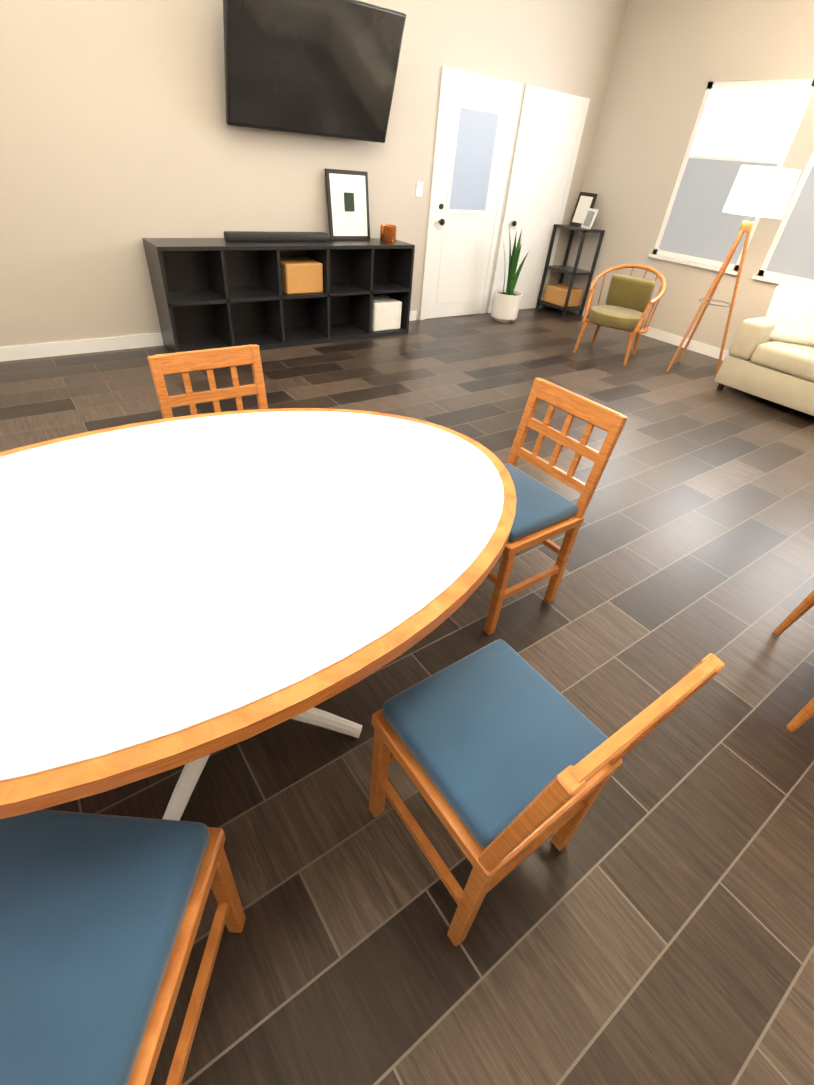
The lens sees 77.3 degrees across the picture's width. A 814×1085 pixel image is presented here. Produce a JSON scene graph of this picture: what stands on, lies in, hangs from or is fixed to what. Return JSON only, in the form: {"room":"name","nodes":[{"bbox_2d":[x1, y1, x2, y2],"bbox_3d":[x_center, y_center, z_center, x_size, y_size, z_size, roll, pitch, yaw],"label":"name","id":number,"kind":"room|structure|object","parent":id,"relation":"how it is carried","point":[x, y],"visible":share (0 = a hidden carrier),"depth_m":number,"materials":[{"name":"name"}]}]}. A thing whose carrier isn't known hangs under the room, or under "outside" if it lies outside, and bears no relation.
{"room":"dining room and living room","nodes":[
{"label":"dining room and living room","id":0,"kind":"room"},
{"bbox_2d":[0,0,626,346],"bbox_3d":[-0.403,-4.124,3.977,6.540,4.600,0.120,-20,44,-30],"label":"wall","id":1,"kind":"structure","parent":0,"point":[120,138],"depth_m":3.82,"materials":[{"name":"beige paint"}]},
{"bbox_2d":[0,311,416,361],"bbox_3d":[-1.500,-1.952,4.703,3.950,0.100,0.014,-20,44,-30],"label":"baseboard","id":2,"kind":"structure","parent":1,"relation":"attached to","point":[27,351],"depth_m":4.03,"materials":[{"name":"white wood"}]},
{"bbox_2d":[416,66,521,319],"bbox_3d":[0.580,-3.457,5.295,1.180,2.110,0.090,-20,44,-30],"label":"door","id":3,"kind":"structure","parent":1,"relation":"attached to","point":[476,123],"depth_m":5.23,"materials":[{"name":"white wood"}]},
{"bbox_2d":[488,85,589,312],"bbox_3d":[1.505,-3.804,5.874,0.990,2.110,0.078,-20,44,-30],"label":"door","id":4,"kind":"structure","parent":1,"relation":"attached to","point":[550,131],"depth_m":5.71,"materials":[{"name":"white wood"}]},
{"bbox_2d":[0,307,813,1084],"bbox_3d":[-1.451,0.237,1.999,13.200,0.100,6.500,-20,44,-30],"label":"floor","id":5,"kind":"structure","parent":0,"point":[652,923],"depth_m":1.48,"materials":[{"name":"tile"}]},
{"bbox_2d":[0,809,245,1084],"bbox_3d":[-0.557,0.669,0.781,0.410,0.831,0.454,5,37,-1],"label":"dining chair","id":6,"kind":"object","parent":5,"relation":"on","point":[100,916],"visible":0.85,"depth_m":0.78,"materials":[{"name":"blue fabric"}]},
{"bbox_2d":[147,344,267,418],"bbox_3d":[-0.659,-0.275,2.007,0.410,0.831,0.454,-20,44,-30],"label":"dining chair","id":7,"kind":"object","parent":5,"relation":"on","point":[186,362],"visible":0.27,"depth_m":1.92,"materials":[{"name":"brown wood"}]},
{"bbox_2d":[0,408,515,820],"bbox_3d":[-0.530,0.241,1.410,1.800,0.750,1.160,-20,44,-30],"label":"dining table","id":8,"kind":"object","parent":5,"relation":"on","point":[192,593],"visible":1,"depth_m":1.06,"materials":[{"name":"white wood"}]},
{"bbox_2d":[142,238,414,352],"bbox_3d":[-1.004,-2.244,4.573,2.300,0.800,0.400,-20,44,-30],"label":"shelf unit","id":9,"kind":"object","parent":5,"relation":"on","point":[210,293],"visible":0.83,"depth_m":4.46,"materials":[{"name":"black wood"}]},
{"bbox_2d":[224,231,327,240],"bbox_3d":[-1.090,-2.592,4.307,0.900,0.060,0.100,-20,44,-30],"label":"soundbar","id":10,"kind":"object","parent":9,"relation":"on","point":[267,236],"visible":1,"depth_m":4.25,"materials":[{"name":"black plastic"}]},
{"bbox_2d":[325,168,369,239],"bbox_3d":[-0.525,-3.025,4.570,0.420,0.517,0.101,-20,44,-30],"label":"framed art","id":11,"kind":"object","parent":9,"relation":"on","point":[347,195],"visible":1,"depth_m":4.55,"materials":[{"name":"paper"}]},
{"bbox_2d":[380,224,396,242],"bbox_3d":[-0.175,-2.892,4.761,0.150,0.135,0.150,-20,44,-30],"label":"copper pot","id":12,"kind":"object","parent":9,"relation":"on","point":[387,233],"visible":1,"depth_m":4.72,"materials":[{"name":"orange metal"}]},
{"bbox_2d":[491,229,527,322],"bbox_3d":[1.200,-3.027,5.764,0.330,0.961,0.380,-20,44,-30],"label":"snake plant","id":13,"kind":"object","parent":5,"relation":"on","point":[506,304],"visible":1,"depth_m":5.82,"materials":[{"name":"green plant"}]},
{"bbox_2d":[369,639,724,946],"bbox_3d":[0.212,0.471,1.144,0.410,0.831,0.454,-20,44,-30],"label":"dining chair","id":14,"kind":"object","parent":5,"relation":"on","point":[506,755],"visible":1,"depth_m":1.08,"materials":[{"name":"blue fabric"}]},
{"bbox_2d":[484,378,626,634],"bbox_3d":[0.411,-0.136,1.968,0.454,0.831,0.410,-20,44,-30],"label":"dining chair","id":15,"kind":"object","parent":5,"relation":"on","point":[544,514],"visible":0.6,"depth_m":1.88,"materials":[{"name":"brown wood"}]},
{"bbox_2d":[536,224,604,317],"bbox_3d":[2.017,-3.384,6.352,0.370,0.950,0.470,-20,44,-30],"label":"stand","id":16,"kind":"object","parent":5,"relation":"on","point":[561,296],"visible":0.9,"depth_m":6.37,"materials":[{"name":"black metal"}]},
{"bbox_2d":[569,192,597,228],"bbox_3d":[2.100,-3.899,5.972,0.169,0.339,0.389,-20,44,-30],"label":"framed picture","id":17,"kind":"object","parent":16,"relation":"on","point":[584,214],"visible":1,"depth_m":5.99,"materials":[{"name":"paper"}]},
{"bbox_2d":[573,264,665,365],"bbox_3d":[2.107,-2.280,5.041,0.676,0.800,0.639,26,41,24],"label":"armchair","id":18,"kind":"object","parent":5,"relation":"on","point":[627,306],"visible":1,"depth_m":4.98,"materials":[{"name":"green fabric"}]},
{"bbox_2d":[666,165,801,376],"bbox_3d":[2.840,-2.336,4.534,0.500,1.622,0.495,-20,44,-30],"label":"floor lamp","id":19,"kind":"object","parent":5,"relation":"on","point":[762,191],"visible":1,"depth_m":4.08,"materials":[{"name":"brown wood"}]},
{"bbox_2d":[715,282,813,415],"bbox_3d":[3.600,-0.999,3.487,1.970,0.882,2.840,-20,44,-30],"label":"sectional sofa","id":20,"kind":"object","parent":5,"relation":"on","point":[770,357],"visible":1,"depth_m":4.25,"materials":[{"name":"beige fabric"}]},
{"bbox_2d":[774,590,813,731],"bbox_3d":[1.708,0.282,1.622,0.639,0.800,0.676,20,39,18],"label":"armchair","id":21,"kind":"object","parent":5,"relation":"on","point":[806,712],"visible":1,"depth_m":1.97,"materials":[{"name":"brown wood"}]},
{"bbox_2d":[562,0,813,350],"bbox_3d":[3.921,-3.510,3.752,0.120,4.600,6.060,-20,44,-30],"label":"wall","id":22,"kind":"structure","parent":0,"point":[672,59],"depth_m":5.22,"materials":[{"name":"beige paint"}]},
{"bbox_2d":[570,305,729,359],"bbox_3d":[3.675,-1.714,5.085,0.014,0.100,5.790,-20,44,-30],"label":"baseboard","id":23,"kind":"structure","parent":22,"relation":"attached to","point":[699,347],"depth_m":5.70,"materials":[{"name":"white wood"}]},
{"bbox_2d":[648,78,813,274],"bbox_3d":[3.100,-3.539,4.979,0.100,1.470,1.020,-20,44,-30],"label":"window unit","id":24,"kind":"structure","parent":22,"relation":"in","point":[738,124],"depth_m":4.96,"materials":[{"name":"white"}]},
{"bbox_2d":[752,150,813,284],"bbox_3d":[3.787,-2.910,4.245,0.100,1.470,1.050,-20,44,-30],"label":"window unit","id":25,"kind":"structure","parent":22,"relation":"in","point":[789,257],"depth_m":4.67,"materials":[{"name":"white"}]},
{"bbox_3d":[-0.743,-3.589,3.849,0.400,0.350,0.208,-20,44,-30],"label":"screen","id":26,"kind":"object","parent":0,"visible":0},
{"bbox_2d":[223,0,405,142],"bbox_3d":[-0.665,-3.513,3.768,1.380,0.800,0.048,-20,60,-30],"label":"screen","id":27,"kind":"object","parent":26,"relation":"attached to","point":[328,68],"visible":1,"depth_m":3.72,"materials":[{"name":"black glass"}]}
]}

